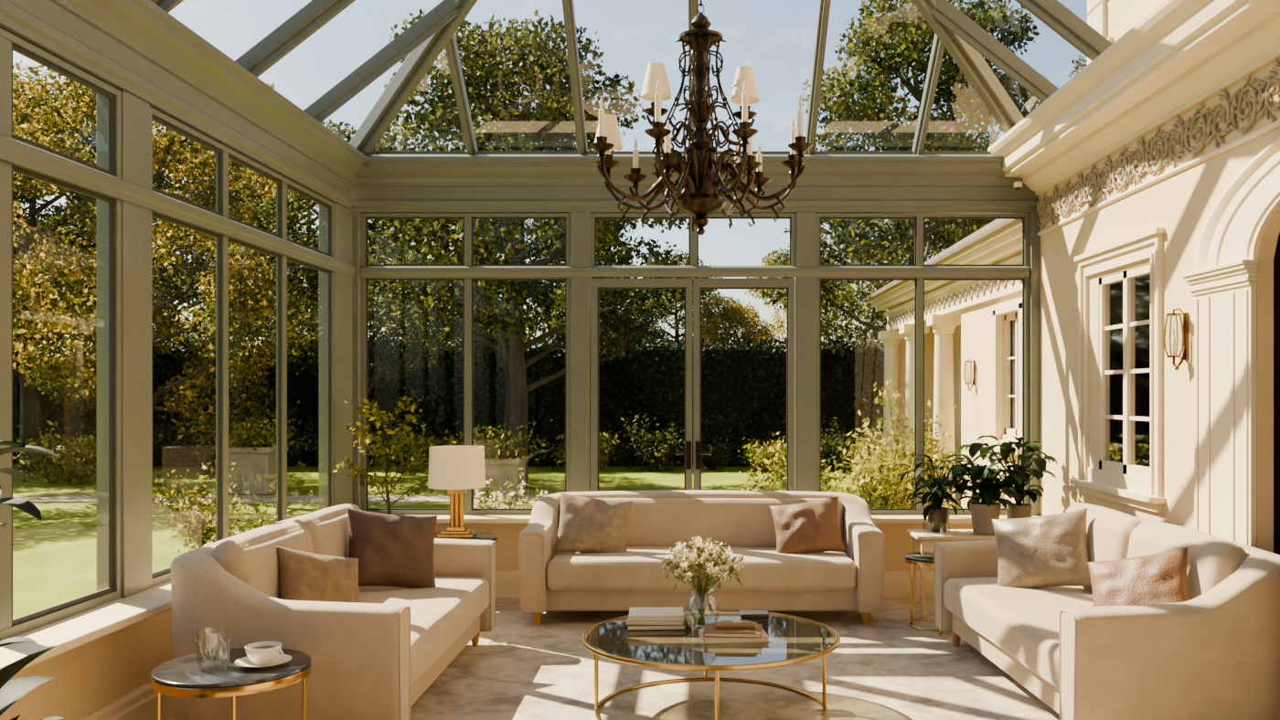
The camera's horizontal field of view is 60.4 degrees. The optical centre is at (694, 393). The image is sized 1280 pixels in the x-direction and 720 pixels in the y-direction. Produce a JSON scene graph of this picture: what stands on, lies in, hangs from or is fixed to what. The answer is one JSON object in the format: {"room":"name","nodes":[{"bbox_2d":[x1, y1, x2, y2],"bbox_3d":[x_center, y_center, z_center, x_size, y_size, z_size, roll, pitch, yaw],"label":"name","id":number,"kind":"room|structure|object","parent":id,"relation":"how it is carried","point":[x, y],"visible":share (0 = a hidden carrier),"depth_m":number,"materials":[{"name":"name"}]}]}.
{"room":"sunroom","nodes":[
{"label":"sunroom","id":0,"kind":"room"},
{"bbox_2d":[0,608,173,719],"bbox_3d":[-2.745,1.300,3.725,0.210,0.600,9.850,0,0,0],"label":"wall","id":1,"kind":"structure","parent":0,"point":[90,677],"depth_m":4.85,"materials":[{"name":"beige paint"}]},
{"bbox_2d":[0,580,171,671],"bbox_3d":[-2.585,0.980,3.590,0.330,0.040,9.580,0,0,0],"label":"window sill","id":2,"kind":"structure","parent":1,"relation":"on","point":[73,632],"depth_m":4.54,"materials":[{"name":"beige paint"}]},
{"bbox_2d":[96,89,149,597],"bbox_3d":[-2.735,-0.230,5.255,0.130,2.380,0.250,0,0,0],"label":"window post","id":3,"kind":"object","parent":2,"relation":"on","point":[135,112],"visible":0.73,"depth_m":5.19,"materials":[{"name":"green paint"}]},
{"bbox_2d":[319,202,352,510],"bbox_3d":[-2.735,-0.230,8.365,0.130,2.380,0.410,0,0,0],"label":"window post","id":4,"kind":"object","parent":2,"relation":"on","point":[343,216],"visible":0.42,"depth_m":8.25,"materials":[{"name":"green paint"}]},
{"bbox_2d":[78,682,174,719],"bbox_3d":[-2.615,1.500,3.710,0.050,0.200,9.820,0,0,0],"label":"baseboard","id":5,"kind":"structure","parent":1,"relation":"attached to","point":[140,704],"depth_m":5.12,"materials":[{"name":"beige paint"}]},
{"bbox_2d":[0,27,355,641],"bbox_3d":[-2.692,-0.225,3.683,0.084,2.370,9.765,0,0,0],"label":"window","id":6,"kind":"structure","parent":1,"relation":"in","point":[10,627],"depth_m":4.87,"materials":[{"name":"green paint"}]},
{"bbox_2d":[149,106,334,587],"bbox_3d":[-2.704,-0.225,6.770,0.060,2.370,2.780,0,0,0],"label":"window","id":7,"kind":"structure","parent":1,"relation":"in","point":[223,154],"depth_m":6.30,"materials":[{"name":"green paint"}]},
{"bbox_2d":[435,523,528,571],"bbox_3d":[-1.875,1.300,8.710,1.950,0.600,0.180,0,0,0],"label":"wall","id":8,"kind":"structure","parent":0,"point":[507,534],"depth_m":8.62,"materials":[{"name":"beige paint"}]},
{"bbox_2d":[414,515,531,523],"bbox_3d":[-1.790,0.980,8.525,1.920,0.040,0.290,0,0,0],"label":"window sill","id":9,"kind":"structure","parent":8,"relation":"on","point":[441,519],"depth_m":8.38,"materials":[{"name":"beige paint"}]},
{"bbox_2d":[352,211,362,510],"bbox_3d":[-2.712,-0.230,8.662,0.175,2.380,0.175,0,0,0],"label":"window post","id":10,"kind":"object","parent":9,"relation":"on","point":[357,216],"visible":0.16,"depth_m":8.57,"materials":[{"name":"green paint"}]},
{"bbox_2d":[360,213,1029,515],"bbox_3d":[-0.003,-0.225,8.634,5.245,2.370,0.099,0,0,0],"label":"window","id":11,"kind":"structure","parent":8,"relation":"in","point":[468,218],"depth_m":8.62,"materials":[{"name":"green paint"}]},
{"bbox_2d":[165,597,934,719],"bbox_3d":[-0.060,1.650,3.725,5.680,0.100,10.250,0,0,0],"label":"floor","id":12,"kind":"structure","parent":0,"point":[172,718],"depth_m":8.48,"materials":[{"name":"stone"}]},
{"bbox_2d":[0,440,63,719],"bbox_3d":[-2.128,0.866,3.257,0.427,1.444,0.548,0,0,-33],"label":"rubber plant","id":13,"kind":"object","parent":12,"relation":"on","point":[11,691],"visible":1,"depth_m":3.32,"materials":[{"name":"green plant"}]},
{"bbox_2d":[150,648,311,719],"bbox_3d":[-1.860,1.341,4.420,0.596,0.494,0.596,0,0,0],"label":"side table","id":14,"kind":"object","parent":12,"relation":"on","point":[182,677],"visible":0.85,"depth_m":4.27,"materials":[{"name":"stone"}]},
{"bbox_2d":[234,654,291,668],"bbox_3d":[-1.730,1.083,4.400,0.216,0.021,0.216,0,0,0],"label":"saucer","id":15,"kind":"object","parent":14,"relation":"on","point":[244,662],"visible":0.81,"depth_m":4.39,"materials":[{"name":"beige ceramic"}]},
{"bbox_2d":[245,641,283,665],"bbox_3d":[-1.729,1.049,4.399,0.140,0.072,0.143,0,0,-26],"label":"teacup","id":16,"kind":"object","parent":15,"relation":"on","point":[262,653],"visible":1,"depth_m":4.37,"materials":[{"name":"beige ceramic"}]},
{"bbox_2d":[332,386,432,514],"bbox_3d":[-2.185,0.769,7.979,0.867,1.637,0.570,0,0,0],"label":"shrub","id":17,"kind":"object","parent":12,"relation":"on","point":[396,435],"visible":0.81,"depth_m":7.99,"materials":[{"name":"green plant"}]},
{"bbox_2d":[570,212,591,491],"bbox_3d":[-0.900,0.090,8.675,0.150,3.020,0.150,0,0,0],"label":"window post","id":18,"kind":"object","parent":12,"relation":"on","point":[580,221],"visible":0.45,"depth_m":8.60,"materials":[{"name":"green paint"}]},
{"bbox_2d":[590,278,692,491],"bbox_3d":[-0.417,0.340,8.612,0.795,2.480,0.136,0,0,0],"label":"door","id":19,"kind":"structure","parent":18,"relation":"attached to","point":[596,284],"depth_m":8.61,"materials":[{"name":"green paint"}]},
{"bbox_2d":[589,213,796,266],"bbox_3d":[-0.015,-1.170,8.650,1.620,0.480,0.060,0,0,0],"label":"window","id":20,"kind":"structure","parent":18,"relation":"attached to","point":[693,237],"depth_m":8.62,"materials":[{"name":"green paint"}]},
{"bbox_2d":[410,601,1059,719],"bbox_3d":[0.000,1.594,5.470,4.760,0.012,5.740,0,0,0],"label":"rug","id":21,"kind":"object","parent":12,"relation":"on","point":[886,668],"visible":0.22,"depth_m":6.02,"materials":[{"name":"beige fabric"}]},
{"bbox_2d":[170,503,496,719],"bbox_3d":[-1.808,1.127,5.860,1.082,0.922,2.298,0,0,0],"label":"sofa","id":22,"kind":"object","parent":21,"relation":"on","point":[373,658],"visible":0.74,"depth_m":4.75,"materials":[{"name":"beige fabric"}]},
{"bbox_2d":[211,522,314,599],"bbox_3d":[-2.095,0.933,5.383,0.220,0.540,0.951,-8,0,0],"label":"cushion","id":23,"kind":"object","parent":22,"relation":"on","point":[251,557],"depth_m":5.13,"materials":[{"name":"beige fabric"}]},
{"bbox_2d":[277,546,359,603],"bbox_3d":[-1.830,0.955,5.360,0.500,0.434,0.235,0,0,-43],"label":"throw pillow","id":24,"kind":"object","parent":22,"relation":"on","point":[304,576],"visible":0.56,"depth_m":5.30,"materials":[{"name":"beige fabric"}]},
{"bbox_2d":[293,503,362,557],"bbox_3d":[-2.095,0.933,6.338,0.220,0.540,0.951,-8,0,0],"label":"cushion","id":25,"kind":"object","parent":22,"relation":"on","point":[328,529],"depth_m":6.10,"materials":[{"name":"beige fabric"}]},
{"bbox_2d":[346,508,437,588],"bbox_3d":[-1.750,0.910,6.339,0.579,0.503,0.238,0,0,-27],"label":"throw pillow","id":26,"kind":"object","parent":22,"relation":"on","point":[391,550],"visible":0.85,"depth_m":6.28,"materials":[{"name":"fabric"}]},
{"bbox_2d":[358,576,489,686],"bbox_3d":[-1.705,1.244,5.860,0.870,0.247,1.918,0,0,0],"label":"seat cushion","id":27,"kind":"object","parent":22,"relation":"on","point":[440,615],"depth_m":5.92,"materials":[{"name":"beige fabric"}]},
{"bbox_2d":[434,532,497,542],"bbox_3d":[-1.735,1.319,8.030,0.576,0.539,0.576,0,0,0],"label":"side table","id":28,"kind":"object","parent":21,"relation":"on","point":[481,536],"visible":0.23,"depth_m":7.99,"materials":[{"name":"stone"}]},
{"bbox_2d":[427,446,485,538],"bbox_3d":[-1.735,0.721,8.000,0.410,0.655,0.410,0,0,0],"label":"table lamp","id":29,"kind":"object","parent":28,"relation":"on","point":[455,470],"visible":1,"depth_m":7.86,"materials":[{"name":"white fabric"}]},
{"bbox_2d":[517,490,885,625],"bbox_3d":[0.045,1.161,7.873,2.488,0.854,0.952,0,0,0],"label":"sofa","id":30,"kind":"object","parent":21,"relation":"on","point":[850,580],"visible":0.73,"depth_m":7.46,"materials":[{"name":"beige fabric"}]},
{"bbox_2d":[552,492,633,553],"bbox_3d":[-0.720,0.945,7.800,0.577,0.464,0.236,0,0,-7],"label":"throw pillow","id":31,"kind":"object","parent":30,"relation":"on","point":[587,525],"visible":0.91,"depth_m":7.73,"materials":[{"name":"beige fabric"}]},
{"bbox_2d":[558,498,842,547],"bbox_3d":[0.045,0.978,8.115,2.102,0.398,0.140,0,-7,0],"label":"cushion","id":32,"kind":"object","parent":30,"relation":"on","point":[652,522],"depth_m":8.05,"materials":[{"name":"beige fabric"}]},
{"bbox_2d":[546,546,856,592],"bbox_3d":[0.044,1.245,7.770,2.109,0.247,0.740,0,0,0],"label":"seat cushion","id":33,"kind":"object","parent":30,"relation":"on","point":[639,569],"depth_m":7.41,"materials":[{"name":"beige fabric"}]},
{"bbox_2d":[769,496,845,554],"bbox_3d":[0.800,0.960,7.799,0.549,0.442,0.237,0,0,7],"label":"throw pillow","id":34,"kind":"object","parent":30,"relation":"on","point":[809,528],"visible":0.94,"depth_m":7.73,"materials":[{"name":"brown fabric"}]},
{"bbox_2d":[581,608,840,719],"bbox_3d":[0.080,1.397,5.480,1.282,0.383,1.282,0,0,0],"label":"coffee table","id":35,"kind":"object","parent":21,"relation":"on","point":[793,640],"visible":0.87,"depth_m":5.28,"materials":[{"name":"clear glass"}]},
{"bbox_2d":[627,617,685,630],"bbox_3d":[-0.200,1.193,5.680,0.300,0.026,0.220,0,0,-3],"label":"book","id":36,"kind":"object","parent":35,"relation":"on","point":[629,627],"visible":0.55,"depth_m":5.57,"materials":[{"name":"beige paper"}]},
{"bbox_2d":[626,612,684,625],"bbox_3d":[-0.200,1.168,5.680,0.290,0.022,0.220,0,0,2],"label":"book","id":37,"kind":"object","parent":36,"relation":"on","point":[628,623],"visible":0.45,"depth_m":5.57,"materials":[{"name":"beige paper"}]},
{"bbox_2d":[628,607,683,620],"bbox_3d":[-0.200,1.144,5.680,0.280,0.024,0.220,0,0,-2],"label":"book","id":38,"kind":"object","parent":37,"relation":"on","point":[676,613],"visible":1,"depth_m":5.62,"materials":[{"name":"beige paper"}]},
{"bbox_2d":[683,590,719,629],"bbox_3d":[0.035,1.106,5.600,0.184,0.200,0.184,0,0,0],"label":"vase","id":39,"kind":"object","parent":35,"relation":"on","point":[712,591],"visible":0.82,"depth_m":5.59,"materials":[{"name":"clear glass"}]},
{"bbox_2d":[660,536,745,626],"bbox_3d":[0.039,0.951,5.582,0.442,0.470,0.455,0,0,0],"label":"flower bouquet","id":40,"kind":"object","parent":39,"relation":"in","point":[709,554],"visible":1,"depth_m":5.55,"materials":[{"name":"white plant"}]},
{"bbox_2d":[905,551,943,636],"bbox_3d":[1.630,1.341,7.360,0.436,0.494,0.436,0,0,0],"label":"side table","id":41,"kind":"object","parent":21,"relation":"on","point":[926,559],"visible":0.48,"depth_m":7.36,"materials":[{"name":"metal"}]},
{"bbox_2d":[906,529,995,617],"bbox_3d":[2.080,1.300,7.950,1.020,0.575,0.400,0,0,0],"label":"console table","id":42,"kind":"object","parent":21,"relation":"on","point":[926,543],"visible":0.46,"depth_m":7.77,"materials":[{"name":"beige paint"}]},
{"bbox_2d":[891,454,979,533],"bbox_3d":[1.780,0.729,8.074,0.654,0.566,0.570,0,0,38],"label":"potted plant","id":43,"kind":"object","parent":42,"relation":"on","point":[935,513],"visible":0.95,"depth_m":7.96,"materials":[{"name":"green plant"}]},
{"bbox_2d":[941,454,1034,535],"bbox_3d":[2.067,0.730,7.847,0.616,0.564,0.706,0,0,0],"label":"potted plant","id":44,"kind":"object","parent":42,"relation":"on","point":[983,512],"visible":0.94,"depth_m":7.78,"materials":[{"name":"green plant"}]},
{"bbox_2d":[958,435,1056,519],"bbox_3d":[2.277,0.662,7.997,0.664,0.700,0.746,0,0,0],"label":"potted plant","id":45,"kind":"object","parent":42,"relation":"on","point":[1021,510],"visible":0.69,"depth_m":7.89,"materials":[{"name":"green plant"}]},
{"bbox_2d":[933,502,1279,719],"bbox_3d":[2.098,1.127,5.860,1.052,0.922,2.318,0,0,-2],"label":"sofa","id":46,"kind":"object","parent":21,"relation":"on","point":[1214,655],"visible":0.77,"depth_m":4.75,"materials":[{"name":"beige fabric"}]},
{"bbox_2d":[944,576,1093,690],"bbox_3d":[1.995,1.244,5.856,0.840,0.247,1.938,0,0,-2],"label":"seat cushion","id":47,"kind":"object","parent":46,"relation":"on","point":[1021,624],"depth_m":5.82,"materials":[{"name":"beige fabric"}]},
{"bbox_2d":[992,508,1091,588],"bbox_3d":[2.010,0.920,6.359,0.629,0.517,0.237,0,0,31],"label":"throw pillow","id":48,"kind":"object","parent":46,"relation":"on","point":[1045,551],"visible":0.94,"depth_m":6.29,"materials":[{"name":"beige fabric"}]},
{"bbox_2d":[1062,502,1143,592],"bbox_3d":[2.349,0.933,6.354,0.220,0.540,0.961,8,0,-2],"label":"cushion","id":49,"kind":"object","parent":46,"relation":"on","point":[1108,531],"depth_m":6.12,"materials":[{"name":"beige fabric"}]},
{"bbox_2d":[1087,547,1189,607],"bbox_3d":[2.090,0.945,5.160,0.546,0.452,0.239,0,0,37],"label":"throw pillow","id":50,"kind":"object","parent":46,"relation":"on","point":[1160,578],"visible":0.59,"depth_m":5.12,"materials":[{"name":"brown fabric"}]},
{"bbox_2d":[1126,521,1247,600],"bbox_3d":[2.391,0.933,5.390,0.220,0.540,0.961,8,0,-2],"label":"cushion","id":51,"kind":"object","parent":46,"relation":"on","point":[1210,560],"depth_m":5.11,"materials":[{"name":"beige fabric"}]},
{"bbox_2d":[794,212,815,491],"bbox_3d":[0.870,0.090,8.675,0.150,3.020,0.150,0,0,0],"label":"window post","id":52,"kind":"object","parent":12,"relation":"on","point":[805,287],"visible":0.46,"depth_m":8.60,"materials":[{"name":"green paint"}]},
{"bbox_2d":[693,278,794,491],"bbox_3d":[0.387,0.340,8.612,0.797,2.480,0.136,0,0,0],"label":"door","id":53,"kind":"structure","parent":52,"relation":"attached to","point":[698,284],"depth_m":8.61,"materials":[{"name":"green paint"}]},
{"bbox_2d":[150,0,1112,155],"bbox_3d":[-0.019,-2.919,3.790,5.602,2.358,9.980,0,0,0],"label":"ceiling","id":54,"kind":"structure","parent":0,"point":[965,40],"depth_m":7.67,"materials":[{"name":"green paint"}]},
{"bbox_2d":[0,0,366,209],"bbox_3d":[-2.678,-1.640,3.643,0.285,0.440,9.685,0,0,0],"label":"trim","id":55,"kind":"structure","parent":54,"relation":"attached to","point":[137,48],"depth_m":5.66,"materials":[{"name":"green paint"}]},
{"bbox_2d":[588,0,813,235],"bbox_3d":[0.025,-2.379,5.505,1.098,3.178,1.084,0,0,45],"label":"chandelier","id":56,"kind":"object","parent":54,"relation":"hanging from","point":[699,179],"visible":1,"depth_m":5.43,"materials":[{"name":"brown metal"}]},
{"bbox_2d":[874,523,972,571],"bbox_3d":[1.800,1.300,8.710,1.800,0.600,0.180,0,0,0],"label":"wall","id":57,"kind":"structure","parent":0,"point":[898,543],"depth_m":8.62,"materials":[{"name":"beige paint"}]},
{"bbox_2d":[883,571,934,597],"bbox_3d":[1.800,1.500,8.595,1.800,0.200,0.050,0,0,0],"label":"baseboard","id":58,"kind":"structure","parent":57,"relation":"attached to","point":[897,584],"depth_m":8.57,"materials":[{"name":"beige paint"}]},
{"bbox_2d":[815,213,1029,515],"bbox_3d":[1.788,-0.225,8.649,1.685,2.370,0.070,0,0,0],"label":"window","id":59,"kind":"structure","parent":57,"relation":"in","point":[919,218],"depth_m":8.62,"materials":[{"name":"green paint"}]},
{"bbox_2d":[871,515,1039,523],"bbox_3d":[1.765,0.980,8.525,1.870,0.040,0.290,0,0,0],"label":"window sill","id":60,"kind":"structure","parent":57,"relation":"on","point":[876,519],"depth_m":8.38,"materials":[{"name":"beige paint"}]},
{"bbox_2d":[1028,211,1040,515],"bbox_3d":[2.695,-0.230,8.662,0.130,2.380,0.175,0,0,0],"label":"window post","id":61,"kind":"object","parent":60,"relation":"on","point":[1034,229],"visible":0.27,"depth_m":8.57,"materials":[{"name":"green paint"}]},
{"bbox_2d":[1038,57,1279,553],"bbox_3d":[2.740,-0.190,3.800,0.080,3.580,10.000,0,0,0],"label":"wall","id":62,"kind":"structure","parent":0,"point":[1181,203],"depth_m":6.27,"materials":[{"name":"beige paint"}]},
{"bbox_2d":[349,154,1039,213],"bbox_3d":[-0.050,-1.640,8.627,5.500,0.440,0.285,0,0,0],"label":"beam","id":63,"kind":"structure","parent":62,"relation":"attached to","point":[386,184],"depth_m":8.59,"materials":[{"name":"green paint"}]},
{"bbox_2d":[1069,227,1165,512],"bbox_3d":[2.692,-0.130,6.985,0.135,1.640,1.390,0,0,0],"label":"window","id":64,"kind":"structure","parent":62,"relation":"in","point":[1130,301],"depth_m":6.87,"materials":[{"name":"beige paint"}]},
{"bbox_2d":[987,0,1279,195],"bbox_3d":[2.555,-1.760,3.725,0.490,0.420,9.850,0,0,0],"label":"trim","id":65,"kind":"structure","parent":62,"relation":"attached to","point":[1183,53],"depth_m":6.05,"materials":[{"name":"beige paint"}]},
{"bbox_2d":[1036,59,1279,230],"bbox_3d":[2.680,-1.400,4.707,0.034,0.291,7.843,0,0,0],"label":"frieze","id":66,"kind":"object","parent":62,"relation":"attached to","point":[1167,147],"visible":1,"depth_m":6.21,"materials":[{"name":"paint"}]},
{"bbox_2d":[1037,118,1279,235],"bbox_3d":[2.690,-1.248,3.725,0.020,0.035,9.850,0,0,0],"label":"trim","id":67,"kind":"structure","parent":62,"relation":"attached to","point":[1267,128],"depth_m":6.14,"materials":[{"name":"beige paint"}]},
{"bbox_2d":[1163,308,1188,370],"bbox_3d":[2.643,-0.294,6.020,0.115,0.342,0.086,0,0,0],"label":"wall sconce","id":68,"kind":"object","parent":62,"relation":"attached to","point":[1185,325],"visible":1,"depth_m":6.01,"materials":[{"name":"gold metal"}]},
{"bbox_2d":[1181,259,1258,548],"bbox_3d":[2.661,0.480,5.587,0.078,2.240,0.662,0,0,0],"label":"pilaster","id":69,"kind":"object","parent":62,"relation":"attached to","point":[1224,295],"visible":0.63,"depth_m":5.52,"materials":[{"name":"beige paint"}]},
{"bbox_2d":[1193,136,1279,271],"bbox_3d":[2.714,-0.930,4.400,0.112,0.580,2.940,0,0,0],"label":"trim","id":70,"kind":"structure","parent":62,"relation":"attached to","point":[1232,230],"depth_m":5.34,"materials":[{"name":"beige paint"}]},
{"bbox_2d":[1273,233,1279,555],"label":"door","id":71,"kind":"structure","parent":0,"point":[1276,260],"depth_m":8.70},
{"label":"outside","id":72,"kind":"structure","parent":0,"visible":0},
{"bbox_2d":[1087,0,1164,64],"bbox_3d":[6.125,-4.575,6.125,5.750,4.950,9.050,0,0,0],"label":"storey","id":73,"kind":"object","parent":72,"point":[1112,19],"visible":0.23,"depth_m":9.64,"materials":[{"name":"beige paint"}]},
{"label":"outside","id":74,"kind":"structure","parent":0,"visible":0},
{"bbox_2d":[12,463,875,618],"bbox_3d":[0.000,1.810,32.500,120.000,0.180,115.000,0,0,0],"label":"lawn","id":75,"kind":"structure","parent":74,"point":[55,557],"depth_m":16.45,"materials":[{"name":"green plant"}]},
{"bbox_2d":[12,420,96,484],"bbox_3d":[-12.007,1.175,20.872,1.958,1.306,2.022,0,0,-41],"label":"shrub","id":76,"kind":"object","parent":75,"relation":"on","point":[69,464],"visible":0.91,"depth_m":20.75,"materials":[{"name":"green plant"}]},
{"bbox_2d":[12,353,96,463],"bbox_3d":[-21.569,0.321,27.015,17.200,3.112,1.555,0,0,0],"label":"clipped hedge","id":77,"kind":"object","parent":75,"relation":"on","point":[80,421],"visible":0.08,"depth_m":26.65,"materials":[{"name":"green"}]},
{"bbox_2d":[12,64,212,472],"bbox_3d":[-14.480,-2.636,24.175,6.496,8.930,6.599,0,0,29],"label":"tree","id":78,"kind":"object","parent":75,"relation":"on","point":[30,400],"visible":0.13,"depth_m":23.83,"materials":[{"name":"green plant"}]},
{"bbox_2d":[40,128,287,351],"bbox_3d":[-17.553,-3.508,35.796,7.795,10.716,7.919,0,0,37],"label":"tree","id":79,"kind":"object","parent":75,"relation":"on","point":[162,183],"visible":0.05,"depth_m":34.89,"materials":[{"name":"green plant"}]},
{"bbox_2d":[12,59,319,470],"bbox_3d":[-9.465,-2.219,18.974,6.400,8.092,6.148,0,0,21],"label":"tree","id":80,"kind":"object","parent":75,"relation":"on","point":[66,272],"visible":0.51,"depth_m":18.39,"materials":[{"name":"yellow plant"}]},
{"bbox_2d":[152,461,250,553],"bbox_3d":[-5.364,1.232,12.047,1.123,0.987,1.057,0,0,25],"label":"shrub","id":81,"kind":"object","parent":75,"relation":"on","point":[189,517],"visible":0.78,"depth_m":11.90,"materials":[{"name":"green plant"}]},
{"bbox_2d":[170,405,274,475],"bbox_3d":[-9.928,0.972,23.237,1.938,1.741,1.959,0,0,30],"label":"shrub","id":82,"kind":"object","parent":75,"relation":"on","point":[208,452],"visible":0.24,"depth_m":22.85,"materials":[{"name":"green plant"}]},
{"bbox_2d":[177,411,317,494],"bbox_3d":[-7.572,1.013,18.911,2.129,1.413,2.272,0,0,0],"label":"stone planter","id":83,"kind":"object","parent":75,"relation":"on","point":[255,462],"visible":0.81,"depth_m":18.50,"materials":[{"name":"grey stone"}]},
{"bbox_2d":[163,124,452,350],"bbox_3d":[-10.624,-2.809,29.902,7.360,9.306,7.070,0,0,-28],"label":"tree","id":84,"kind":"object","parent":75,"relation":"on","point":[188,324],"visible":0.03,"depth_m":28.85,"materials":[{"name":"green plant"}]},
{"bbox_2d":[228,118,485,393],"bbox_3d":[-7.066,-1.983,23.066,5.609,7.591,5.521,0,0,-4],"label":"tree","id":85,"kind":"object","parent":75,"relation":"on","point":[389,357],"visible":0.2,"depth_m":21.93,"materials":[{"name":"green plant"}]},
{"bbox_2d":[12,495,875,502],"bbox_3d":[-7.500,1.710,17.700,25.000,0.020,1.000,0,0,0],"label":"garden path","id":86,"kind":"structure","parent":75,"relation":"on","point":[31,498],"depth_m":17.66,"materials":[{"name":"stone"}]},
{"bbox_2d":[423,416,565,495],"bbox_3d":[-3.346,1.048,18.771,2.534,1.343,1.930,0,0,0],"label":"stone planter","id":87,"kind":"object","parent":75,"relation":"on","point":[501,465],"visible":0.77,"depth_m":18.27,"materials":[{"name":"grey stone"}]},
{"bbox_2d":[152,332,884,467],"bbox_3d":[-1.990,0.174,26.236,22.433,3.371,2.004,0,0,0],"label":"clipped hedge","id":88,"kind":"object","parent":75,"relation":"on","point":[743,392],"visible":0.3,"depth_m":25.65,"materials":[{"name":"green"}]},
{"bbox_2d":[348,9,693,488],"bbox_3d":[-3.149,-2.636,19.909,6.496,8.930,6.599,0,0,-37],"label":"tree","id":89,"kind":"object","parent":75,"relation":"on","point":[535,58],"visible":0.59,"depth_m":18.88,"materials":[{"name":"green plant"}]},
{"bbox_2d":[428,118,638,346],"bbox_3d":[-5.223,-3.381,32.877,6.156,10.404,7.229,0,0,-29],"label":"tree","id":90,"kind":"object","parent":75,"relation":"on","point":[522,233],"visible":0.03,"depth_m":31.91,"materials":[{"name":"green plant"}]},
{"bbox_2d":[542,424,623,470],"bbox_3d":[-2.481,1.225,24.216,1.780,1.187,1.838,0,0,0],"label":"shrub","id":91,"kind":"object","parent":75,"relation":"on","point":[604,445],"visible":0.24,"depth_m":24.24,"materials":[{"name":"green plant"}]},
{"bbox_2d":[547,289,671,349],"bbox_3d":[-2.389,-0.676,29.696,3.573,4.912,3.630,0,0,29],"label":"tree","id":92,"kind":"object","parent":75,"relation":"on","point":[645,320],"visible":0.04,"depth_m":29.37,"materials":[{"name":"green plant"}]},
{"bbox_2d":[618,411,684,472],"bbox_3d":[-0.851,1.097,24.247,1.615,1.451,1.632,0,0,14],"label":"shrub","id":93,"kind":"object","parent":75,"relation":"on","point":[655,455],"visible":0.99,"depth_m":24.03,"materials":[{"name":"green plant"}]},
{"bbox_2d":[631,249,740,350],"bbox_3d":[-0.698,-1.417,36.080,4.677,6.430,4.752,0,0,-29],"label":"tree","id":94,"kind":"object","parent":75,"relation":"on","point":[677,319],"visible":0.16,"depth_m":35.18,"materials":[{"name":"green plant"}]},
{"bbox_2d":[674,294,775,350],"bbox_3d":[0.907,-0.446,29.725,3.381,4.450,3.520,0,0,4],"label":"tree","id":95,"kind":"object","parent":75,"relation":"on","point":[730,315],"visible":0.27,"depth_m":29.37,"materials":[{"name":"green plant"}]},
{"bbox_2d":[737,432,786,472],"bbox_3d":[1.674,1.324,24.057,1.424,0.950,1.470,0,0,8],"label":"shrub","id":96,"kind":"object","parent":75,"relation":"on","point":[762,453],"visible":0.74,"depth_m":23.85,"materials":[{"name":"green plant"}]},
{"bbox_2d":[715,238,868,346],"bbox_3d":[3.276,-1.431,33.080,5.120,6.473,4.918,0,0,-37],"label":"tree","id":97,"kind":"object","parent":75,"relation":"on","point":[773,252],"visible":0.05,"depth_m":32.35,"materials":[{"name":"green plant"}]},
{"bbox_2d":[738,438,847,492],"bbox_3d":[1.061,1.091,12.068,1.242,1.224,1.073,0,0,20],"label":"shrub","id":98,"kind":"object","parent":75,"relation":"on","point":[779,479],"visible":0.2,"depth_m":11.98,"materials":[{"name":"green plant"}]},
{"bbox_2d":[821,416,868,472],"bbox_3d":[3.003,1.159,23.939,1.454,1.306,1.469,0,0,-35],"label":"shrub","id":99,"kind":"object","parent":75,"relation":"on","point":[827,453],"visible":0.57,"depth_m":23.80,"materials":[{"name":"green plant"}]},
{"bbox_2d":[751,0,1047,356],"bbox_3d":[4.778,-3.649,23.950,6.480,10.952,7.610,0,0,28],"label":"tree","id":100,"kind":"object","parent":75,"relation":"on","point":[908,43],"visible":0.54,"depth_m":23.12,"materials":[{"name":"green plant"}]},
{"bbox_2d":[844,372,968,509],"bbox_3d":[2.108,0.721,11.140,1.193,1.885,1.317,0,0,34],"label":"shrub","id":101,"kind":"object","parent":75,"relation":"on","point":[931,453],"visible":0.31,"depth_m":11.09,"materials":[{"name":"green plant"}]},
{"bbox_2d":[844,126,999,341],"bbox_3d":[8.622,-3.072,33.192,7.145,9.823,7.259,0,0,29],"label":"tree","id":102,"kind":"object","parent":75,"relation":"on","point":[934,252],"visible":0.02,"depth_m":32.14,"materials":[{"name":"green plant"}]},
{"bbox_2d":[862,219,1022,509],"bbox_3d":[5.760,-0.950,12.825,6.380,5.300,8.050,0,0,0],"label":"house wing","id":103,"kind":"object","parent":75,"relation":"on","point":[980,321],"visible":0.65,"depth_m":11.87,"materials":[{"name":"beige paint"}]},
{"bbox_3d":[-0.250,1.690,9.730,6.300,0.060,1.740,0,0,0],"label":"terrace","id":104,"kind":"object","parent":75,"relation":"on","visible":0},
{"bbox_2d":[473,468,547,509],"bbox_3d":[-1.720,1.164,9.816,0.822,1.057,0.707,0,0,44],"label":"shrub","id":105,"kind":"object","parent":104,"relation":"on","point":[508,502],"visible":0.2,"depth_m":9.90,"materials":[{"name":"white plant"}]},
{"bbox_2d":[829,433,930,509],"bbox_3d":[1.610,1.014,9.825,1.042,1.301,1.018,0,0,-43],"label":"shrub","id":106,"kind":"object","parent":104,"relation":"on","point":[888,501],"visible":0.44,"depth_m":9.82,"materials":[{"name":"green plant"}]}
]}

